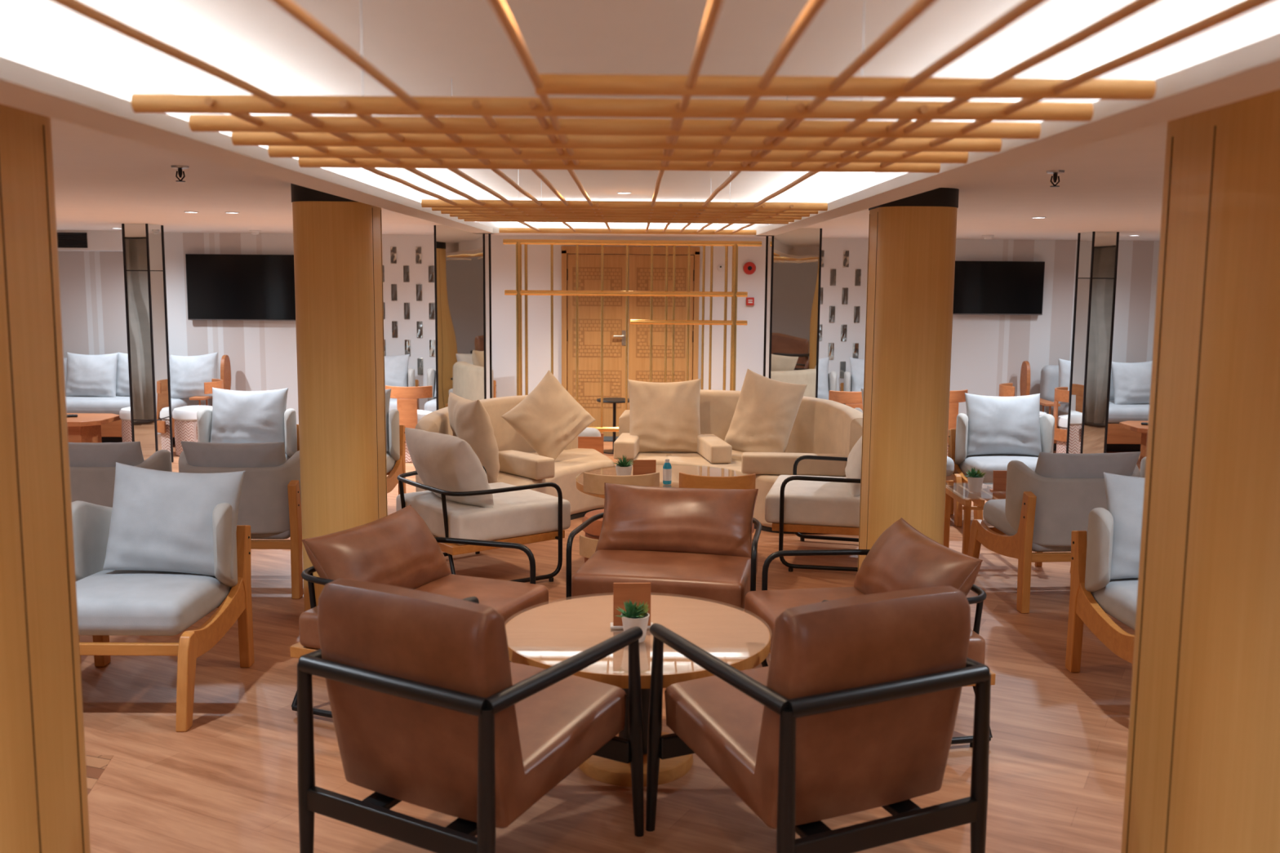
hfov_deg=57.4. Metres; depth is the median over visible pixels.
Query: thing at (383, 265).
tile
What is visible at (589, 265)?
door
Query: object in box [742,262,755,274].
bell
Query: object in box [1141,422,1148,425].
remote control
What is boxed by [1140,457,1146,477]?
lounge chair
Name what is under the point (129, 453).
cushion
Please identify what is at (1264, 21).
trim
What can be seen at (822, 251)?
tile
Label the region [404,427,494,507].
cushion
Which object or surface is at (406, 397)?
barrel chair
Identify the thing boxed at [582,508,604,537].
seat cushion
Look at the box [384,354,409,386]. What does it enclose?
cushion
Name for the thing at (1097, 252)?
pillar
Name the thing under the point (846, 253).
tile
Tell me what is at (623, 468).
potted plant
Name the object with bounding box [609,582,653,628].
menu stand
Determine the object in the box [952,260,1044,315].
television
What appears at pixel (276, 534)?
seat cushion
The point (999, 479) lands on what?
menu stand
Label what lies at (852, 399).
barrel chair
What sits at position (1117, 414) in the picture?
seat cushion
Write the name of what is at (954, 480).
lounge chair
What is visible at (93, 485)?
lounge chair
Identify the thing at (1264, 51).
trim
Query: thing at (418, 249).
tile
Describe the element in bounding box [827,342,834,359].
tile
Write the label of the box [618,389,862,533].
curved sofa
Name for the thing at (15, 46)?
trim
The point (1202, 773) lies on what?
column
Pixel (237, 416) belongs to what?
cushion
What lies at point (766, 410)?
throw cushion
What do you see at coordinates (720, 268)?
wall sensor
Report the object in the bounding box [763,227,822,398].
pillar
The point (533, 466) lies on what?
bolster
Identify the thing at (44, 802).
column
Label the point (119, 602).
seat cushion
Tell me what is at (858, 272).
tile
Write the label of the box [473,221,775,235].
trim
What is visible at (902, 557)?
cushion
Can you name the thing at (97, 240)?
trim
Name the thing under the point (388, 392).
cushion
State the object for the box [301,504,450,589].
cushion
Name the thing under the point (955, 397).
barrel chair
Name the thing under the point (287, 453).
seat cushion
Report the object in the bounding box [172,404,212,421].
seat cushion
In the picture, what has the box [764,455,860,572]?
armchair
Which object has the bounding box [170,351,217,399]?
throw cushion
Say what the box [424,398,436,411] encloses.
seat cushion
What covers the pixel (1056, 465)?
cushion
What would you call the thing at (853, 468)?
cushion
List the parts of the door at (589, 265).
carved panel, carved panel, carved panel, handle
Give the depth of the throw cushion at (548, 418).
8.35 m
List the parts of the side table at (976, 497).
leg, leg, cross rail, leg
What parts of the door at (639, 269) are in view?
carved panel, carved panel, carved panel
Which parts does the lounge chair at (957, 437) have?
leg, rail, leg, backrest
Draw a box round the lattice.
[49,0,1275,235]
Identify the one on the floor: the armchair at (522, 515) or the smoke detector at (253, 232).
the armchair at (522, 515)
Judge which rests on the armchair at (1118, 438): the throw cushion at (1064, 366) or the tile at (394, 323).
the throw cushion at (1064, 366)
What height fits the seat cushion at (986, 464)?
0.172 m
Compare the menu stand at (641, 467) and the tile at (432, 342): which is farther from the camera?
the tile at (432, 342)
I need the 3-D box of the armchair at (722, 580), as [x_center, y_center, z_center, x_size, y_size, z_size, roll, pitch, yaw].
[0.137,0.737,5.419,0.845,0.567,0.762,2,7,10]
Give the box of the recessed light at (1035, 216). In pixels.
[1031,216,1046,217]
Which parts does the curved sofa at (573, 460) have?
backrest, seat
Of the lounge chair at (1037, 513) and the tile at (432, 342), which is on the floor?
the lounge chair at (1037, 513)
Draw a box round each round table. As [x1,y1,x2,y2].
[505,595,772,786]
[576,465,744,498]
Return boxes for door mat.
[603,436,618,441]
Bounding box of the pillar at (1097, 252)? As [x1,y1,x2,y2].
[1066,231,1119,453]
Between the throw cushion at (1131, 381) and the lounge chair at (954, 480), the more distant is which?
the throw cushion at (1131, 381)
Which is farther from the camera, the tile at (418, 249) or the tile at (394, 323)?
the tile at (394, 323)
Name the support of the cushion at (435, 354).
on the lounge chair at (430, 406)
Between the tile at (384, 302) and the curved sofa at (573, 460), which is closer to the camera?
the curved sofa at (573, 460)
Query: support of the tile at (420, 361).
attached to the wall
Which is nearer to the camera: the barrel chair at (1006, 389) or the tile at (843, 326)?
the barrel chair at (1006, 389)
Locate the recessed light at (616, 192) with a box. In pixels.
[616,191,631,193]
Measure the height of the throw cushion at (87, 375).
0.450 m
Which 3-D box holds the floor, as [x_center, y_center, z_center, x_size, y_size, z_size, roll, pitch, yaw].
[-0.039,1.203,4.388,14.000,0.100,16.800,0,7,0]
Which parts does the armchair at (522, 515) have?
board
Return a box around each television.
[185,253,295,320]
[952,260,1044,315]
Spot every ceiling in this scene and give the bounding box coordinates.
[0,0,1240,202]
[50,117,1167,240]
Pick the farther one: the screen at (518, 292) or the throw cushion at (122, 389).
the throw cushion at (122, 389)
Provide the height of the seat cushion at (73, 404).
0.170 m
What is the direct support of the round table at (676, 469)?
on the floor
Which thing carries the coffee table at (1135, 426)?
on the floor
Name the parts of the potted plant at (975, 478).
pot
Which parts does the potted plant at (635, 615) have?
pot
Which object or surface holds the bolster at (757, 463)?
on the curved sofa at (820, 426)
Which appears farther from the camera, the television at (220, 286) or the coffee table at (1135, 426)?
the television at (220, 286)
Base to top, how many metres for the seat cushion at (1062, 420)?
0.112 m
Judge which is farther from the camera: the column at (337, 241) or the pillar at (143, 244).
the pillar at (143, 244)
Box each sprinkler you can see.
[170,164,189,182]
[1046,169,1064,186]
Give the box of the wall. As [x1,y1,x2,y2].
[57,232,1159,424]
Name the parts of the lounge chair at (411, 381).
backrest, leg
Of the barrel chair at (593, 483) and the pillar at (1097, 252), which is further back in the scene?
the pillar at (1097, 252)
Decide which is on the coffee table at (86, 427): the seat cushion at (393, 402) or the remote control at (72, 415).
the remote control at (72, 415)
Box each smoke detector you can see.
[248,230,261,234]
[982,235,994,239]
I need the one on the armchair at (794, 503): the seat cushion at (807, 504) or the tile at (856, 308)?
the seat cushion at (807, 504)
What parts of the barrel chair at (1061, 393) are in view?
rail, rail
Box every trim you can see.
[0,24,489,233]
[0,31,1279,235]
[56,230,123,251]
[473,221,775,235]
[561,245,699,391]
[758,0,1279,235]
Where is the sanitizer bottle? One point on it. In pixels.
(667, 468)
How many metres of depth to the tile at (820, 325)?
12.37 m
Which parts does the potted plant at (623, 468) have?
pot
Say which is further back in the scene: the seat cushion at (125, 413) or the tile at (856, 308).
the tile at (856, 308)
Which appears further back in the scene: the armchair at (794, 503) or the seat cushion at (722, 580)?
the armchair at (794, 503)
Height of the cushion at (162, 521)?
0.469 m
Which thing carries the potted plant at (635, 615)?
on the round table at (545, 636)
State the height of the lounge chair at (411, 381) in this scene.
0.760 m
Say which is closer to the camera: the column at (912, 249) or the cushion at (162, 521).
the cushion at (162, 521)
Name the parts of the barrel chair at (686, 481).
rail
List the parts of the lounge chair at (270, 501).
backrest, rail, leg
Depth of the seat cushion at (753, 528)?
6.26 m
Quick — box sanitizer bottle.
[662,453,671,484]
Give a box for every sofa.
[63,355,231,444]
[415,395,615,519]
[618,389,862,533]
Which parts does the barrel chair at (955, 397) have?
rail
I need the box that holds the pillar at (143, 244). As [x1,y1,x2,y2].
[121,223,173,462]
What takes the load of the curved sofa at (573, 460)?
on the floor
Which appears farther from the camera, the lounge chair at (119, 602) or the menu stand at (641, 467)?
the menu stand at (641, 467)
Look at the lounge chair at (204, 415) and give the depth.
8.20 m
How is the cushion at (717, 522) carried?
on the armchair at (722, 580)
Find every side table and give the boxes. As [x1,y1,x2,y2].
[596,397,629,453]
[943,482,1042,566]
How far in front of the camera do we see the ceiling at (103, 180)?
6.15 m
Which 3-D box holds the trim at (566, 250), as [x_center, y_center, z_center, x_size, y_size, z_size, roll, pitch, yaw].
[-0.105,-0.883,12.357,1.445,2.015,0.060,0,7,0]
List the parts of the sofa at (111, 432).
panel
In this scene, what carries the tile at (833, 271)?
attached to the wall
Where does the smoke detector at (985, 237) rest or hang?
attached to the ceiling at (103, 180)
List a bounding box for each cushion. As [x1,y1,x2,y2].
[65,351,118,397]
[66,395,204,416]
[68,441,144,466]
[75,569,231,635]
[102,462,244,578]
[115,351,129,396]
[119,406,130,420]
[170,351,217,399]
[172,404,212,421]
[180,440,286,467]
[209,387,288,446]
[250,529,290,539]
[284,451,289,460]
[298,573,548,648]
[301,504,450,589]
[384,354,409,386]
[385,388,391,451]
[386,451,395,472]
[388,398,396,413]
[395,482,570,545]
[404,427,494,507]
[417,409,432,422]
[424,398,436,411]
[434,354,435,397]
[448,392,499,483]
[501,369,595,460]
[571,549,757,611]
[577,427,600,436]
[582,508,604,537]
[595,482,758,558]
[627,378,700,452]
[724,368,807,453]
[744,586,985,664]
[751,523,754,533]
[764,475,860,527]
[817,357,829,399]
[844,435,862,497]
[849,357,864,391]
[853,517,982,596]
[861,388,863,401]
[946,456,954,476]
[958,454,1038,484]
[964,392,1041,455]
[982,498,1071,551]
[1035,451,1141,478]
[1039,411,1046,416]
[1045,400,1149,423]
[1057,414,1067,428]
[1058,358,1071,404]
[1091,577,1138,630]
[1103,472,1144,579]
[1111,360,1151,404]
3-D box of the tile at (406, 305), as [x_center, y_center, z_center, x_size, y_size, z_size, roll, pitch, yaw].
[-2.454,-1.218,12.327,0.062,0.178,0.014,0,7,0]
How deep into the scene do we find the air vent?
11.71 m
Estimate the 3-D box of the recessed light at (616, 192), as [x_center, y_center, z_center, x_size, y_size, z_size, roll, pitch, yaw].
[-0.101,-1.492,7.471,0.096,0.006,0.096,0,7,0]
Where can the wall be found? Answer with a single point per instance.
(988, 352)
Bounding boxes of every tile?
[382,265,384,282]
[383,302,385,319]
[384,339,386,355]
[390,246,396,263]
[391,284,397,301]
[391,320,398,337]
[403,265,409,282]
[404,302,409,319]
[404,339,410,356]
[415,246,422,263]
[416,284,422,301]
[416,320,422,337]
[417,358,423,374]
[428,265,434,282]
[428,302,435,319]
[429,339,435,356]
[818,324,822,341]
[820,287,823,304]
[821,249,824,266]
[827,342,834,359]
[828,306,835,322]
[830,268,835,285]
[839,361,845,377]
[840,324,847,341]
[841,287,848,304]
[842,250,848,267]
[852,342,858,358]
[853,306,859,323]
[854,268,861,285]
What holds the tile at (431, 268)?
attached to the wall
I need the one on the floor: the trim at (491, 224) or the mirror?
the mirror
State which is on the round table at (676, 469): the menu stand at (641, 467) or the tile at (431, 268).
the menu stand at (641, 467)
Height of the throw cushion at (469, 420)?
0.567 m
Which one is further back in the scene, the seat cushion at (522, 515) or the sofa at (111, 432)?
the sofa at (111, 432)
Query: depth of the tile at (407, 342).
12.37 m
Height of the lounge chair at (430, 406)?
0.760 m
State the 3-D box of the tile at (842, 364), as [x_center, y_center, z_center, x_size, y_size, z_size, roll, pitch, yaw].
[2.154,-0.605,12.433,0.062,0.178,0.014,0,7,0]
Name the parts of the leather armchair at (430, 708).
leg, seat rail, armrest, seat rail, leg, armrest, leg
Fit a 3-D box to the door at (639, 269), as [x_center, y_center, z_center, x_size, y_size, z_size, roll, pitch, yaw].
[0.222,-0.839,12.370,0.689,1.930,0.051,0,7,0]
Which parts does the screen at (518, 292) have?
post, post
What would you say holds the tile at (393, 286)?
attached to the wall
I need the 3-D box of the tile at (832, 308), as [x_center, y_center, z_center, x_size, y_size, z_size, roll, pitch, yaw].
[2.028,-1.186,12.358,0.062,0.178,0.014,0,7,0]
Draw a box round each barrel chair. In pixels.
[119,406,132,442]
[172,378,223,456]
[385,385,432,462]
[579,471,659,563]
[679,472,757,551]
[828,390,862,410]
[946,389,968,456]
[998,382,1046,416]
[1053,386,1069,453]
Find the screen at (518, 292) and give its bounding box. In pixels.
[502,239,761,433]
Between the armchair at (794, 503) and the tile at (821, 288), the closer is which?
the armchair at (794, 503)
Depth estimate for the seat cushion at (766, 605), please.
4.70 m
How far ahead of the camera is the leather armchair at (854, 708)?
3.08 m
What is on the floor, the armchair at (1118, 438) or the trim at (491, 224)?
the armchair at (1118, 438)
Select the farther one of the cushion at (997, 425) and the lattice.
the cushion at (997, 425)
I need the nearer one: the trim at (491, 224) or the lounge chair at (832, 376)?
the trim at (491, 224)
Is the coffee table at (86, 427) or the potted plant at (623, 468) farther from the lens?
the coffee table at (86, 427)
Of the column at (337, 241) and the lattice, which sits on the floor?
the column at (337, 241)
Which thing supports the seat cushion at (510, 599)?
on the armchair at (510, 599)
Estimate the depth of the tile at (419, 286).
12.30 m
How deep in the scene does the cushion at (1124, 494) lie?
4.86 m
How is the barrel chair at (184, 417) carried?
on the floor
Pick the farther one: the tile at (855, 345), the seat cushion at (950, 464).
the tile at (855, 345)
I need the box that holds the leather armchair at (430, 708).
[297,578,644,852]
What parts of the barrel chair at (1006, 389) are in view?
rail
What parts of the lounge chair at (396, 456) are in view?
backrest, rail, leg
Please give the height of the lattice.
0.242 m
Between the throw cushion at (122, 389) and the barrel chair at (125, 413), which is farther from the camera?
the throw cushion at (122, 389)
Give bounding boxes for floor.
[79,441,1141,852]
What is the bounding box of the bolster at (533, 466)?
[498,449,555,479]
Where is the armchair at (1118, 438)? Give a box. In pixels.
[1019,360,1149,451]
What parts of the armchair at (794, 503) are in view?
board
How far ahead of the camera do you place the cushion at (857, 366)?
11.94 m
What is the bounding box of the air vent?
[57,232,87,248]
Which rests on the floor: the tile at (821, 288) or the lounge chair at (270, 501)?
the lounge chair at (270, 501)
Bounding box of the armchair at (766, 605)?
[744,549,995,747]
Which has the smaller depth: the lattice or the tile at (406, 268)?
the lattice
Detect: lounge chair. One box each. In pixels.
[69,449,172,507]
[71,500,254,732]
[178,450,302,599]
[196,408,299,460]
[386,408,405,494]
[388,368,419,413]
[424,368,496,411]
[827,371,836,391]
[840,371,851,404]
[854,407,962,526]
[947,413,1054,520]
[967,460,1140,613]
[1065,507,1138,672]
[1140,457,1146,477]
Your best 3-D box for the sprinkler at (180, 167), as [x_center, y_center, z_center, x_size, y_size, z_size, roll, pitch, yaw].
[-1.815,-0.998,4.620,0.068,0.061,0.068,0,7,0]
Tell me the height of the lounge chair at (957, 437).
0.760 m
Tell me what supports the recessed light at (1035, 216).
in the ceiling at (103, 180)
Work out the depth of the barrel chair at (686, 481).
6.08 m
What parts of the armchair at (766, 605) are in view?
board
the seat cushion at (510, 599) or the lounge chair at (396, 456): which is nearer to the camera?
the seat cushion at (510, 599)
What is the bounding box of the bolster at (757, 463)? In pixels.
[741,452,845,475]
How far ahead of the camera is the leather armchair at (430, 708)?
3.09 m
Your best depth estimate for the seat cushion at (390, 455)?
8.22 m
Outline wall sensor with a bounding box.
[717,264,724,271]
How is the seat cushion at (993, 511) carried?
on the lounge chair at (1037, 513)
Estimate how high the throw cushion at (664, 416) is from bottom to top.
0.562 m
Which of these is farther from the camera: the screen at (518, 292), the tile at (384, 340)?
the tile at (384, 340)
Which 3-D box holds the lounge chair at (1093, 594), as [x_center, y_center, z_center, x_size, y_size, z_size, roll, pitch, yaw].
[2.222,0.742,4.746,0.682,0.760,0.808,0,7,0]
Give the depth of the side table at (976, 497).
7.12 m
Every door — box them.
[566,253,626,436]
[627,254,694,409]
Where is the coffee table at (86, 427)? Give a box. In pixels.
[66,413,120,443]
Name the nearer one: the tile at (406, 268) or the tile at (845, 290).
the tile at (406, 268)
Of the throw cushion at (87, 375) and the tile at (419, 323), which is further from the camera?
the tile at (419, 323)
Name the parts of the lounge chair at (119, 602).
leg, rail, backrest, leg, rail, leg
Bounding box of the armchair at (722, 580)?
[565,512,761,612]
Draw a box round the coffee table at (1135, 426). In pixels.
[1119,420,1148,461]
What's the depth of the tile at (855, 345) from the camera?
12.40 m
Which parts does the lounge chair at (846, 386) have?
leg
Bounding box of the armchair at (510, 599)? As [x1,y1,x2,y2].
[289,537,548,718]
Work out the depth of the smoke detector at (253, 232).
11.30 m
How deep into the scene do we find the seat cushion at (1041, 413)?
11.12 m
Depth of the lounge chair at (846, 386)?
11.89 m
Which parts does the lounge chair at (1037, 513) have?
leg, rail, rail, leg, rail, backrest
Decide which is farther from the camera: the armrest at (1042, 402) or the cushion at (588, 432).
the armrest at (1042, 402)
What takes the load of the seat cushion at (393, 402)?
on the lounge chair at (411, 381)
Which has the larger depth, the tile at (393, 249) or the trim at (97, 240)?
the tile at (393, 249)
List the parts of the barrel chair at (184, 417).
rail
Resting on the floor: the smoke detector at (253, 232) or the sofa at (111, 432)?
the sofa at (111, 432)
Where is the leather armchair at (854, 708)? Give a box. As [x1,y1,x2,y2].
[645,586,991,852]
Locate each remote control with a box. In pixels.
[66,413,77,417]
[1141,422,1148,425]
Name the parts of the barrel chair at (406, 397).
rail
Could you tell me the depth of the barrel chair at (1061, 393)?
10.81 m
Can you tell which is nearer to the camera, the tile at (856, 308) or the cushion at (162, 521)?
the cushion at (162, 521)
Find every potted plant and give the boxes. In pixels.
[613,454,635,475]
[614,598,649,643]
[964,467,985,492]
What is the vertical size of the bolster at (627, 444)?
0.135 m
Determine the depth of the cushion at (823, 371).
11.93 m
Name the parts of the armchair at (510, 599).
board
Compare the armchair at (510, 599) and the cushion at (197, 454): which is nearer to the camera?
the armchair at (510, 599)
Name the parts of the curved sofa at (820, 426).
seat, backrest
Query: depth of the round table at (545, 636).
4.00 m
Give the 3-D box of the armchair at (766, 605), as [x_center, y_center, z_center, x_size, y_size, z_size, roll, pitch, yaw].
[0.868,0.850,4.580,0.762,0.567,0.845,-1,7,-10]
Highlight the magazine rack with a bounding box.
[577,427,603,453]
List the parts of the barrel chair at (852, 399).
rail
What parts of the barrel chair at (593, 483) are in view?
rail, rail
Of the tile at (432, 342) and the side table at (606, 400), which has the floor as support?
the side table at (606, 400)
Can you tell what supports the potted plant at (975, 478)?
on the side table at (976, 497)
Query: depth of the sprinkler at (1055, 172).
4.52 m
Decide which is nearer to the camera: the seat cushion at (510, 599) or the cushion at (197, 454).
the seat cushion at (510, 599)
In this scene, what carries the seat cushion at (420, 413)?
on the barrel chair at (406, 397)
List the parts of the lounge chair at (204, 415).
leg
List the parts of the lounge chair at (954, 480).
rail, rail, leg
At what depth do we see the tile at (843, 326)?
12.38 m
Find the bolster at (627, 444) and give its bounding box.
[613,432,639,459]
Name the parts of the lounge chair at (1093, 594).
leg, backrest, rail, leg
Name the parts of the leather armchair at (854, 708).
leg, armrest, leg, seat rail, seat rail, armrest, leg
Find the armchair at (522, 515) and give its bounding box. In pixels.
[395,466,570,582]
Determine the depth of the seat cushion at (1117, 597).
4.77 m
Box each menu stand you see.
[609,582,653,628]
[632,459,656,475]
[989,470,1007,491]
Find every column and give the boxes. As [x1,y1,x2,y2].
[0,103,90,852]
[290,183,387,611]
[857,187,959,570]
[1120,88,1279,852]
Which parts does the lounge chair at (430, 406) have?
leg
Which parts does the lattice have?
rod, rod, rod, rod, rod, rod, rod, rod, rod, rod, rod, rod, rod, rod, rod, rod, rod, rod, rod, rod, rod, rod, rod, rod, rod, rod, rod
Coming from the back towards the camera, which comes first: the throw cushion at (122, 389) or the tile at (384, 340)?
the tile at (384, 340)

